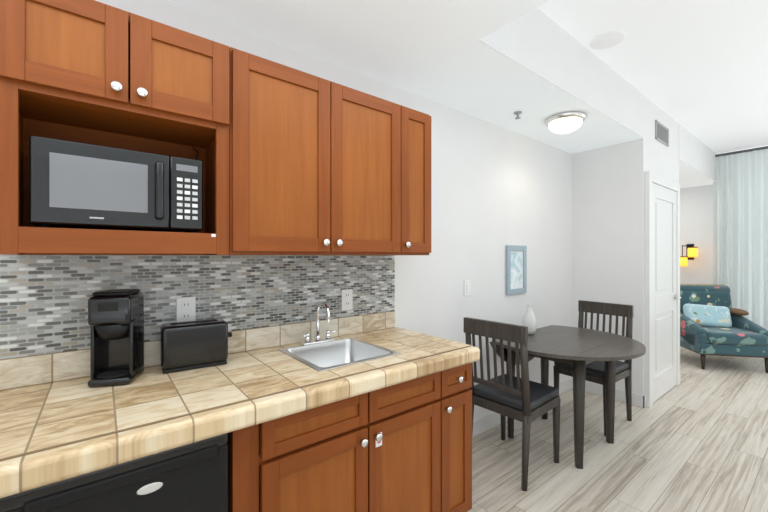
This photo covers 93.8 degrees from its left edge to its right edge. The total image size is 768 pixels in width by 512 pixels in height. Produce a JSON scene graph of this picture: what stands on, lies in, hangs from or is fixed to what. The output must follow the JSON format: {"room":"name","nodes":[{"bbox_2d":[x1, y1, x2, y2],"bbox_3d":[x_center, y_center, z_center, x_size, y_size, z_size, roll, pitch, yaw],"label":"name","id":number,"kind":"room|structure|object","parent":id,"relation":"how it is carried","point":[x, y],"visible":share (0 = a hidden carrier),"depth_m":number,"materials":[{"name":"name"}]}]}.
{"room":"kitchenette","nodes":[
{"label":"kitchenette","id":0,"kind":"room"},
{"bbox_2d":[95,0,571,420],"bbox_3d":[-0.299,0.151,2.011,5.616,2.410,0.100,0,0,-38],"label":"wall","id":1,"kind":"structure","parent":0,"point":[495,190],"depth_m":2.71,"materials":[{"name":"paint"}]},
{"bbox_2d":[0,0,229,254],"bbox_3d":[-0.889,-0.389,1.250,0.597,0.770,0.365,0,0,-38],"label":"upper cabinet","id":2,"kind":"object","parent":1,"relation":"attached to","point":[94,72],"visible":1,"depth_m":1.14,"materials":[{"name":"brown wood"}]},
{"bbox_2d":[29,135,202,232],"bbox_3d":[-0.902,-0.267,1.269,0.480,0.370,0.292,0,0,-38],"label":"microwave","id":3,"kind":"object","parent":2,"relation":"in","point":[76,185],"visible":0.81,"depth_m":1.14,"materials":[{"name":"black plastic"}]},
{"bbox_2d":[0,255,394,389],"bbox_3d":[-1.163,0.219,1.259,3.122,0.444,0.011,0,0,-38],"label":"backsplash","id":4,"kind":"structure","parent":1,"relation":"attached to","point":[254,302],"depth_m":1.50,"materials":[{"name":"tile"}]},
{"bbox_2d":[176,297,195,321],"bbox_3d":[-0.832,0.231,1.511,0.072,0.116,0.008,0,0,-38],"label":"electrical outlet","id":5,"kind":"object","parent":4,"relation":"attached to","point":[185,308],"visible":0.81,"depth_m":1.51,"materials":[{"name":"white plastic"}]},
{"bbox_2d":[341,289,352,310],"bbox_3d":[-0.205,0.244,2.003,0.072,0.116,0.008,0,0,-38],"label":"electrical outlet","id":6,"kind":"object","parent":4,"relation":"attached to","point":[346,299],"visible":1,"depth_m":2.00,"materials":[{"name":"white plastic"}]},
{"bbox_2d":[229,47,430,254],"bbox_3d":[-0.244,-0.389,1.756,1.040,0.770,0.365,0,0,-38],"label":"upper cabinet","id":7,"kind":"object","parent":1,"relation":"attached to","point":[319,166],"visible":0.98,"depth_m":1.54,"materials":[{"name":"brown wood"}]},
{"bbox_2d":[464,280,470,295],"bbox_3d":[0.619,0.237,2.663,0.072,0.116,0.008,0,0,-38],"label":"light switch","id":8,"kind":"object","parent":1,"relation":"attached to","point":[467,287],"visible":1,"depth_m":2.66,"materials":[{"name":"white plastic"}]},
{"bbox_2d":[506,245,526,294],"bbox_3d":[1.125,0.116,3.051,0.290,0.410,0.020,0,0,-38],"label":"picture frame","id":9,"kind":"object","parent":1,"relation":"attached to","point":[516,269],"visible":1,"depth_m":3.04,"materials":[{"name":"blue"}]},
{"bbox_2d":[472,377,572,436],"bbox_3d":[1.010,1.301,2.968,2.347,0.110,0.014,0,0,-38],"label":"baseboard","id":10,"kind":"structure","parent":1,"relation":"attached to","point":[486,422],"depth_m":2.83,"materials":[{"name":"white"}]},
{"bbox_2d":[168,0,642,153],"bbox_3d":[0.968,-1.309,0.400,5.616,0.510,4.200,0,0,-38],"label":"ceiling","id":11,"kind":"structure","parent":0,"point":[412,47],"depth_m":1.83,"materials":[{"name":"paint"}]},
{"bbox_2d":[514,111,521,118],"bbox_3d":[0.981,-1.030,2.636,0.056,0.045,0.056,0,0,-38],"label":"sprinkler","id":12,"kind":"object","parent":11,"relation":"attached to","point":[517,113],"visible":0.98,"depth_m":2.63,"materials":[{"name":"silver metal"}]},
{"bbox_2d":[545,111,585,133],"bbox_3d":[1.386,-0.999,2.751,0.284,0.109,0.284,0,0,-38],"label":"ceiling light","id":13,"kind":"object","parent":11,"relation":"attached to","point":[565,122],"visible":1,"depth_m":2.67,"materials":[{"name":"white glass"}]},
{"bbox_2d":[479,7,716,180],"bbox_3d":[2.685,-1.249,3.502,5.650,0.390,0.004,0,0,-38],"label":"ceiling beam","id":14,"kind":"structure","parent":0,"point":[539,42],"depth_m":2.41,"materials":[{"name":"paint"}]},
{"bbox_2d":[468,346,767,511],"bbox_3d":[2.113,1.406,1.681,9.200,0.100,5.000,0,0,-38],"label":"floor","id":15,"kind":"structure","parent":0,"point":[695,439],"depth_m":2.46,"materials":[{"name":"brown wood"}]},
{"bbox_2d":[0,433,227,511],"bbox_3d":[-0.821,0.934,1.126,0.495,0.844,0.566,0,0,-38],"label":"mini fridge","id":16,"kind":"object","parent":15,"relation":"on","point":[192,477],"visible":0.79,"depth_m":0.94,"materials":[{"name":"black plastic"}]},
{"bbox_2d":[227,363,471,511],"bbox_3d":[-0.181,0.919,1.640,1.118,0.870,0.625,0,0,-38],"label":"base cabinet","id":17,"kind":"object","parent":15,"relation":"on","point":[406,446],"visible":0.75,"depth_m":1.38,"materials":[{"name":"brown wood"}]},
{"bbox_2d":[464,317,560,490],"bbox_3d":[0.844,0.882,2.368,0.491,0.951,0.440,0,0,-41],"label":"dining chair","id":18,"kind":"object","parent":15,"relation":"on","point":[525,400],"visible":0.94,"depth_m":2.22,"materials":[{"name":"grey wood"}]},
{"bbox_2d":[490,325,645,468],"bbox_3d":[1.362,0.980,2.572,1.030,0.752,0.818,0,0,-38],"label":"dining table","id":19,"kind":"object","parent":15,"relation":"on","point":[578,349],"visible":0.88,"depth_m":2.45,"materials":[{"name":"grey wood"}]},
{"bbox_2d":[521,305,536,334],"bbox_3d":[1.123,0.490,2.779,0.112,0.225,0.112,0,0,-38],"label":"vase","id":20,"kind":"object","parent":19,"relation":"on","point":[529,320],"visible":0.88,"depth_m":2.74,"materials":[{"name":"white ceramic"}]},
{"bbox_2d":[553,300,633,435],"bbox_3d":[1.739,0.882,2.996,0.491,0.951,0.440,0,0,-36],"label":"dining chair","id":21,"kind":"object","parent":15,"relation":"on","point":[594,372],"visible":0.5,"depth_m":2.96,"materials":[{"name":"grey wood"}]},
{"bbox_2d":[680,284,767,372],"bbox_3d":[4.208,0.875,4.587,0.763,0.972,0.862,0,0,12],"label":"armchair","id":22,"kind":"object","parent":15,"relation":"on","point":[713,322],"visible":0.75,"depth_m":4.49,"materials":[{"name":"teal fabric"}]},
{"bbox_3d":[-1.617,0.919,0.512,1.480,0.870,0.625,0,0,-38],"label":"base cabinet","id":23,"kind":"object","parent":15,"relation":"on","visible":0},
{"bbox_2d":[0,302,479,497],"bbox_3d":[-0.961,0.407,1.019,3.142,0.361,0.638,0,0,-38],"label":"countertop","id":24,"kind":"structure","parent":23,"relation":"on","point":[54,432],"depth_m":1.13,"materials":[{"name":"tile"}]},
{"bbox_2d":[88,289,143,387],"bbox_3d":[-0.947,0.282,1.275,0.125,0.318,0.152,0,0,-16],"label":"coffee maker","id":25,"kind":"object","parent":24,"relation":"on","point":[116,320],"visible":1,"depth_m":1.24,"materials":[{"name":"black plastic"}]},
{"bbox_2d":[160,318,231,373],"bbox_3d":[-0.751,0.353,1.451,0.257,0.176,0.115,0,0,-34],"label":"toaster","id":26,"kind":"object","parent":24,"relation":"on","point":[190,345],"visible":1,"depth_m":1.40,"materials":[{"name":"black metal"}]},
{"bbox_2d":[300,302,336,345],"bbox_3d":[-0.305,0.332,1.780,0.181,0.212,0.140,0,0,-38],"label":"faucet","id":27,"kind":"object","parent":24,"relation":"on","point":[327,341],"depth_m":1.81,"materials":[{"name":"silver metal"}]},
{"bbox_2d":[572,96,678,394],"bbox_3d":[2.361,-0.104,4.089,1.134,2.920,1.320,0,0,-38],"label":"wall","id":28,"kind":"structure","parent":0,"point":[608,224],"depth_m":3.43,"materials":[{"name":"paint"}]},
{"bbox_2d":[585,380,642,407],"bbox_3d":[2.130,1.301,3.454,0.014,0.110,0.634,0,0,-38],"label":"baseboard","id":29,"kind":"structure","parent":28,"relation":"attached to","point":[597,389],"depth_m":3.37,"materials":[{"name":"white"}]},
{"bbox_2d":[643,395,645,407],"bbox_3d":[2.331,1.301,3.217,0.038,0.110,0.014,0,0,-38],"label":"baseboard","id":30,"kind":"structure","parent":28,"relation":"attached to","point":[644,401],"depth_m":3.21,"materials":[{"name":"white"}]},
{"bbox_2d":[655,120,668,146],"bbox_3d":[2.742,-1.204,3.543,0.410,0.180,0.008,0,0,-38],"label":"air vent","id":31,"kind":"object","parent":28,"relation":"in","point":[662,133],"visible":1,"depth_m":3.52,"materials":[{"name":"silver metal"}]},
{"bbox_2d":[645,171,679,407],"bbox_3d":[2.743,0.298,3.525,0.980,2.115,0.040,0,0,-38],"label":"door frame","id":32,"kind":"structure","parent":28,"relation":"attached to","point":[651,178],"depth_m":3.23,"materials":[{"name":"white wood"}]},
{"bbox_2d":[653,183,680,401],"bbox_3d":[2.755,0.338,3.504,0.811,2.017,0.084,0,0,-38],"label":"door leaf","id":33,"kind":"structure","parent":28,"relation":"in","point":[665,297],"depth_m":3.52,"materials":[{"name":"white wood"}]},
{"bbox_2d":[537,0,767,155],"bbox_3d":[3.798,-1.504,2.167,5.750,0.120,3.480,0,0,-38],"label":"ceiling","id":34,"kind":"structure","parent":0,"point":[698,69],"depth_m":2.59,"materials":[{"name":"paint"}]},
{"bbox_2d":[590,31,624,49],"bbox_3d":[1.494,-1.438,2.403,0.200,0.010,0.200,0,0,-38],"label":"ceiling disc","id":35,"kind":"object","parent":34,"relation":"attached to","point":[607,40],"visible":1,"depth_m":2.39,"materials":[{"name":"white plastic"}]},
{"bbox_2d":[713,146,767,357],"bbox_3d":[5.660,-0.042,3.770,0.174,2.755,3.300,0,0,-38],"label":"curtain","id":36,"kind":"object","parent":34,"relation":"hanging from","point":[740,227],"visible":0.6,"depth_m":4.83,"materials":[{"name":"grey fabric"}]},
{"bbox_2d":[680,185,712,283],"bbox_3d":[5.642,-0.044,4.392,0.100,2.800,4.700,0,0,-38],"label":"wall","id":37,"kind":"structure","parent":0,"point":[696,216],"depth_m":5.45,"materials":[{"name":"paint"}]},
{"bbox_2d":[680,244,697,266],"bbox_3d":[4.610,-0.013,5.444,0.220,0.342,0.240,0,0,-38],"label":"wall sconce","id":38,"kind":"object","parent":37,"relation":"attached to","point":[691,251],"visible":0.88,"depth_m":5.40,"materials":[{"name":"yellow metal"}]},
{"bbox_2d":[679,160,713,187],"bbox_3d":[3.691,-1.309,5.135,2.250,0.510,1.320,0,0,-38],"label":"ceiling","id":39,"kind":"structure","parent":0,"point":[689,176],"depth_m":4.89,"materials":[{"name":"paint"}]}
]}

